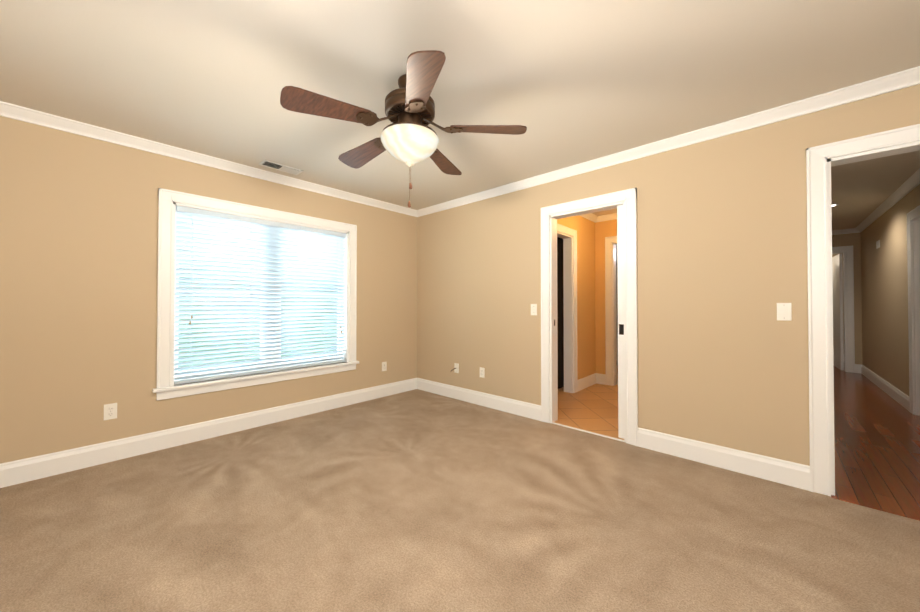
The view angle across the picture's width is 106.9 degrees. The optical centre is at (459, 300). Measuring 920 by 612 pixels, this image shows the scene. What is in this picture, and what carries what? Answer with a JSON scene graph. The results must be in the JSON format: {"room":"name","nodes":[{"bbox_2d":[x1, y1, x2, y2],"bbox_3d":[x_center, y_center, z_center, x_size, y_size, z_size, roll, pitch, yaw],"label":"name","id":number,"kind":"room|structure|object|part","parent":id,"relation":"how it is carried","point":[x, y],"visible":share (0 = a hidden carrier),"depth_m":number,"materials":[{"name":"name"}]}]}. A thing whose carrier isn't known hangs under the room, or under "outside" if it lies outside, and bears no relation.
{"room":"empty bedroom","nodes":[
{"label":"empty bedroom","id":0,"kind":"room"},
{"bbox_2d":[0,116,416,463],"bbox_3d":[-2.112,-0.018,3.208,0.200,2.440,4.514,-1,-1,43],"label":"wall","id":1,"kind":"structure","parent":0,"point":[78,271],"depth_m":2.53,"materials":[{"name":"beige paint"}]},
{"bbox_2d":[104,403,116,419],"bbox_3d":[-2.590,0.826,2.526,0.008,0.115,0.070,-1,-1,43],"label":"outlet","id":2,"kind":"object","parent":1,"relation":"attached to","point":[112,408],"visible":1,"depth_m":2.52,"materials":[{"name":"white plastic"}]},
{"bbox_2d":[0,101,416,216],"bbox_3d":[-1.987,-1.203,3.160,0.066,0.072,4.194,-1,-1,43],"label":"crown molding","id":3,"kind":"structure","parent":1,"relation":"attached to","point":[21,113],"depth_m":2.77,"materials":[{"name":"white wood"}]},
{"bbox_2d":[0,378,416,487],"bbox_3d":[-2.005,1.126,3.151,0.017,0.150,4.194,-1,-1,43],"label":"baseboard","id":4,"kind":"structure","parent":1,"relation":"attached to","point":[33,468],"depth_m":2.77,"materials":[{"name":"white wood"}]},
{"bbox_2d":[152,361,358,392],"bbox_3d":[-1.829,0.722,3.367,0.110,0.027,1.806,-1,-1,43],"label":"sill","id":5,"kind":"structure","parent":1,"relation":"on","point":[214,381],"depth_m":3.15,"materials":[{"name":"white wood"}]},
{"bbox_2d":[156,188,356,399],"bbox_3d":[-1.891,-0.041,3.432,0.222,1.695,1.756,-1,-1,43],"label":"window unit","id":6,"kind":"structure","parent":1,"relation":"in","point":[277,241],"depth_m":3.23,"materials":[{"name":"white"}]},
{"bbox_3d":[-1.899,-0.790,3.448,0.200,0.020,1.580,-1,-1,43],"label":"window head jamb","id":7,"kind":"part","parent":6,"relation":"part of","materials":[{"name":"white wood"}]},
{"bbox_2d":[382,362,386,370],"bbox_3d":[-0.955,0.837,4.302,0.008,0.115,0.070,-1,-1,43],"label":"outlet","id":8,"kind":"object","parent":1,"relation":"attached to","point":[383,367],"visible":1,"depth_m":4.30,"materials":[{"name":"white plastic"}]},
{"bbox_2d":[0,389,919,611],"bbox_3d":[-0.130,1.240,1.286,5.700,0.120,4.394,-1,-1,43],"label":"floor carpet","id":9,"kind":"object","parent":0,"point":[416,500],"visible":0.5,"depth_m":1.76,"materials":[{"name":"beige carpet"}]},
{"bbox_2d":[831,495,919,520],"bbox_3d":[2.550,1.239,1.782,0.828,0.114,0.037,-1,-1,43],"label":"threshold","id":10,"kind":"object","parent":9,"relation":"on","point":[878,508],"visible":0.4,"depth_m":1.94,"materials":[{"name":"brown wood"}]},
{"bbox_2d":[0,0,919,229],"bbox_3d":[2.378,-1.289,4.039,5.700,0.120,11.800,-1,-1,43],"label":"ceiling","id":11,"kind":"structure","parent":0,"point":[567,83],"depth_m":1.87,"materials":[{"name":"beige paint"}]},
{"bbox_2d":[258,159,302,174],"bbox_3d":[-1.666,-1.233,3.182,0.155,0.010,0.340,-1,-1,43],"label":"ceiling vent","id":12,"kind":"object","parent":11,"relation":"in","point":[278,166],"visible":1,"depth_m":3.17,"materials":[{"name":"white metal"}]},
{"bbox_2d":[280,50,526,207],"bbox_3d":[-0.321,-0.890,1.967,1.232,0.724,1.270,-1,-1,43],"label":"ceiling fan","id":13,"kind":"object","parent":11,"relation":"hanging from","point":[409,137],"visible":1,"depth_m":1.82,"materials":[{"name":"brown wood"}]},
{"bbox_3d":[-0.285,-0.856,1.945,0.330,0.148,0.330,-1,-1,43],"label":"lamp shade","id":14,"kind":"part","parent":13,"relation":"part of","materials":[{"name":"white glass"}]},
{"bbox_3d":[-0.285,-1.096,1.948,0.282,0.103,0.282,-1,-1,43],"label":"motor","id":15,"kind":"part","parent":13,"relation":"part of","materials":[{"name":"brown metal"}]},
{"bbox_2d":[557,237,563,386],"bbox_3d":[1.246,0.003,5.067,0.920,2.440,0.100,-1,-1,43],"label":"door","id":16,"kind":"structure","parent":0,"point":[560,317],"depth_m":4.83,"materials":[{"name":"black"}]},
{"bbox_2d":[557,215,595,379],"bbox_3d":[1.494,-0.003,4.570,0.120,2.440,1.585,-1,-1,43],"label":"wall","id":17,"kind":"structure","parent":0,"point":[586,352],"depth_m":4.76,"materials":[{"name":"brown paint"}]},
{"bbox_2d":[557,223,577,392],"bbox_3d":[1.203,0.144,4.235,0.142,2.138,0.876,-1,-1,43],"label":"door frame","id":18,"kind":"structure","parent":17,"relation":"attached to","point":[568,302],"depth_m":4.48,"materials":[{"name":"white wood"}]},
{"bbox_2d":[578,373,595,390],"bbox_3d":[1.771,1.145,4.756,0.017,0.150,0.677,-1,-1,43],"label":"baseboard","id":19,"kind":"structure","parent":17,"relation":"attached to","point":[586,382],"depth_m":4.74,"materials":[{"name":"white wood"}]},
{"bbox_2d":[579,213,597,222],"bbox_3d":[1.388,-1.189,4.331,0.066,0.072,1.861,-1,-1,43],"label":"crown molding","id":20,"kind":"structure","parent":17,"relation":"attached to","point":[591,217],"depth_m":4.83,"materials":[{"name":"white"}]},
{"bbox_2d":[555,381,623,439],"bbox_3d":[1.863,1.269,4.004,1.650,0.124,2.306,-1,-1,43],"label":"floor","id":21,"kind":"structure","parent":0,"point":[593,408],"depth_m":3.75,"materials":[{"name":"tile"}]},
{"bbox_2d":[595,219,616,373],"bbox_3d":[2.336,0.000,4.790,1.060,2.440,0.120,-1,-1,43],"label":"wall","id":22,"kind":"structure","parent":0,"point":[603,229],"depth_m":4.97,"materials":[{"name":"brown paint"}]},
{"bbox_2d":[596,373,605,384],"bbox_3d":[2.044,1.147,4.953,0.152,0.150,0.017,-1,-1,43],"label":"baseboard","id":23,"kind":"structure","parent":22,"relation":"attached to","point":[600,378],"depth_m":4.95,"materials":[{"name":"white wood"}]},
{"bbox_2d":[595,213,616,221],"bbox_3d":[2.442,-1.187,4.580,1.280,0.072,0.066,-1,-1,43],"label":"crown molding","id":24,"kind":"structure","parent":22,"relation":"attached to","point":[607,217],"depth_m":4.89,"materials":[{"name":"white"}]},
{"bbox_2d":[605,236,616,385],"bbox_3d":[2.461,0.154,4.659,0.876,2.128,0.142,-1,-1,43],"label":"door frame","id":25,"kind":"structure","parent":22,"relation":"attached to","point":[609,241],"depth_m":4.88,"materials":[{"name":"white wood"}]},
{"bbox_2d":[616,245,617,364],"bbox_3d":[3.719,0.012,5.849,2.400,2.440,0.100,-1,-1,43],"label":"wall","id":26,"kind":"structure","parent":0,"point":[617,302],"depth_m":6.46,"materials":[{"name":"grey paint"}]},
{"bbox_2d":[417,84,919,465],"bbox_3d":[1.178,-0.019,3.164,4.700,2.440,0.120,-1,-1,43],"label":"wall","id":27,"kind":"structure","parent":0,"point":[723,360],"depth_m":2.56,"materials":[{"name":"beige paint"}]},
{"bbox_2d":[450,363,458,372],"bbox_3d":[-0.067,0.836,4.176,0.084,0.115,0.064,-1,-1,43],"label":"outlet plate","id":28,"kind":"object","parent":27,"relation":"attached to","point":[456,368],"visible":1,"depth_m":4.19,"materials":[{"name":"white plastic"}]},
{"bbox_3d":[-0.042,0.836,4.193,0.070,0.115,0.005,-1,-1,43],"label":"plate","id":29,"kind":"part","parent":28,"relation":"part of","materials":[{"name":"white plastic"}]},
{"bbox_2d":[417,378,540,420],"bbox_3d":[0.109,1.136,4.043,1.919,0.150,0.017,-1,-1,43],"label":"baseboard","id":30,"kind":"structure","parent":27,"relation":"attached to","point":[520,408],"depth_m":3.88,"materials":[{"name":"white wood"}]},
{"bbox_2d":[480,367,484,377],"bbox_3d":[0.253,0.833,3.920,0.070,0.115,0.008,-1,-1,43],"label":"outlet","id":31,"kind":"object","parent":27,"relation":"attached to","point":[482,372],"visible":1,"depth_m":3.91,"materials":[{"name":"white plastic"}]},
{"bbox_2d":[531,304,536,314],"bbox_3d":[0.748,0.097,3.466,0.070,0.115,0.016,-1,-1,43],"label":"light switch","id":32,"kind":"object","parent":27,"relation":"attached to","point":[533,309],"visible":1,"depth_m":3.46,"materials":[{"name":"white plastic"}]},
{"bbox_2d":[552,422,623,441],"bbox_3d":[1.148,1.196,3.106,0.665,0.009,0.025,-1,-1,43],"label":"sill","id":33,"kind":"structure","parent":27,"relation":"attached to","point":[588,432],"depth_m":3.08,"materials":[{"name":"white wood"}]},
{"bbox_2d":[541,188,637,445],"bbox_3d":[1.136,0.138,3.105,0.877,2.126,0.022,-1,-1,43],"label":"door frame","id":34,"kind":"structure","parent":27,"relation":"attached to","point":[628,197],"depth_m":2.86,"materials":[{"name":"white wood"}]},
{"bbox_2d":[617,205,623,438],"bbox_3d":[1.411,0.183,2.947,0.078,2.008,0.036,-1,-1,43],"label":"pocket door jamb edge","id":35,"kind":"structure","parent":34,"relation":"in","point":[620,321],"depth_m":2.94,"materials":[{"name":"white wood"}]},
{"bbox_2d":[619,325,623,333],"bbox_3d":[1.395,0.254,2.936,0.040,0.080,0.002,-1,-1,43],"label":"strike plate","id":36,"kind":"object","parent":35,"relation":"attached to","point":[621,329],"visible":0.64,"depth_m":2.94,"materials":[{"name":"black"}]},
{"bbox_2d":[417,66,919,216],"bbox_3d":[1.336,-1.206,2.906,5.300,0.072,0.066,-1,-1,43],"label":"crown molding","id":37,"kind":"structure","parent":27,"relation":"attached to","point":[878,86],"depth_m":2.42,"materials":[{"name":"white wood"}]},
{"bbox_2d":[637,427,809,490],"bbox_3d":[1.823,1.118,2.464,0.988,0.150,0.017,-1,-1,43],"label":"baseboard","id":38,"kind":"structure","parent":27,"relation":"attached to","point":[793,474],"depth_m":2.39,"materials":[{"name":"white wood"}]},
{"bbox_2d":[777,303,791,320],"bbox_3d":[2.107,0.075,2.216,0.070,0.115,0.014,-1,-1,43],"label":"light switch","id":39,"kind":"object","parent":27,"relation":"attached to","point":[784,311],"visible":1,"depth_m":2.22,"materials":[{"name":"white plastic"}]},
{"bbox_2d":[806,124,919,495],"bbox_3d":[2.595,0.114,1.843,1.004,2.144,0.142,-1,-1,43],"label":"door frame","id":40,"kind":"structure","parent":27,"relation":"attached to","point":[817,157],"depth_m":2.09,"materials":[{"name":"white wood"}]},
{"bbox_2d":[827,141,919,166],"bbox_3d":[2.602,-0.861,1.862,0.828,0.018,0.120,-1,-1,43],"label":"door frame","id":41,"kind":"structure","parent":27,"relation":"attached to","point":[882,152],"depth_m":1.99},
{"bbox_2d":[832,253,843,342],"bbox_3d":[7.381,0.029,7.316,3.000,2.440,0.120,-1,-1,43],"label":"wall","id":42,"kind":"structure","parent":0,"point":[833,255],"depth_m":6.89,"materials":[{"name":"beige paint"}]},
{"bbox_2d":[832,233,862,364],"bbox_3d":[6.469,0.014,6.048,1.085,2.440,0.120,-1,-1,43],"label":"wall","id":43,"kind":"structure","parent":0,"point":[853,239],"depth_m":5.75,"materials":[{"name":"beige paint"}]},
{"bbox_2d":[832,254,843,369],"bbox_3d":[6.903,0.208,6.239,0.074,2.040,0.745,-1,-1,43],"label":"end door","id":44,"kind":"structure","parent":43,"relation":"in","point":[837,287],"depth_m":6.09,"materials":[{"name":"white wood"}]},
{"bbox_2d":[832,245,854,372],"bbox_3d":[6.353,0.156,6.139,0.966,2.158,0.142,-1,-1,43],"label":"door frame","id":45,"kind":"structure","parent":43,"relation":"attached to","point":[850,339],"depth_m":5.81,"materials":[{"name":"white wood"}]},
{"bbox_2d":[832,228,860,234],"bbox_3d":[6.301,-1.169,6.090,1.130,0.072,0.066,-1,-1,43],"label":"crown molding","id":46,"kind":"structure","parent":43,"relation":"attached to","point":[844,231],"depth_m":5.83,"materials":[{"name":"white wood"}]},
{"bbox_2d":[855,364,861,372],"bbox_3d":[6.701,1.155,5.728,0.087,0.150,0.017,-1,-1,43],"label":"baseboard","id":47,"kind":"structure","parent":43,"relation":"attached to","point":[857,368],"depth_m":5.73,"materials":[{"name":"white wood"}]},
{"bbox_2d":[833,365,919,517],"bbox_3d":[4.952,1.276,4.627,1.650,0.124,7.405,-1,-1,43],"label":"floor","id":48,"kind":"structure","parent":0,"point":[877,443],"depth_m":2.76,"materials":[{"name":"brown wood"}]},
{"bbox_2d":[861,184,919,395],"bbox_3d":[5.523,-0.006,4.309,0.120,2.440,3.960,-1,-1,43],"label":"wall","id":49,"kind":"structure","parent":0,"point":[884,289],"depth_m":4.40,"materials":[{"name":"beige paint"}]},
{"bbox_2d":[861,365,909,411],"bbox_3d":[5.782,1.144,4.678,0.017,0.150,2.807,-1,-1,43],"label":"baseboard","id":50,"kind":"structure","parent":49,"relation":"attached to","point":[896,394],"depth_m":4.38,"materials":[{"name":"white wood"}]},
{"bbox_2d":[855,168,919,231],"bbox_3d":[4.822,-1.196,3.700,0.066,0.072,5.586,-1,-1,43],"label":"crown molding","id":51,"kind":"structure","parent":49,"relation":"attached to","point":[910,184],"depth_m":4.04,"materials":[{"name":"white wood"}]},
{"bbox_2d":[907,205,919,415],"bbox_3d":[4.494,0.133,3.206,0.142,2.138,1.121,-1,-1,43],"label":"door frame","id":52,"kind":"structure","parent":49,"relation":"attached to","point":[913,214],"depth_m":3.58,"materials":[{"name":"white"}]},
{"label":"outside","id":53,"kind":"structure","parent":0,"visible":0},
{"bbox_2d":[178,231,337,370],"bbox_3d":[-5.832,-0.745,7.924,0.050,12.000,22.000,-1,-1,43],"label":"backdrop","id":54,"kind":"structure","parent":53,"point":[251,321],"depth_m":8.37,"materials":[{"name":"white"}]}
]}

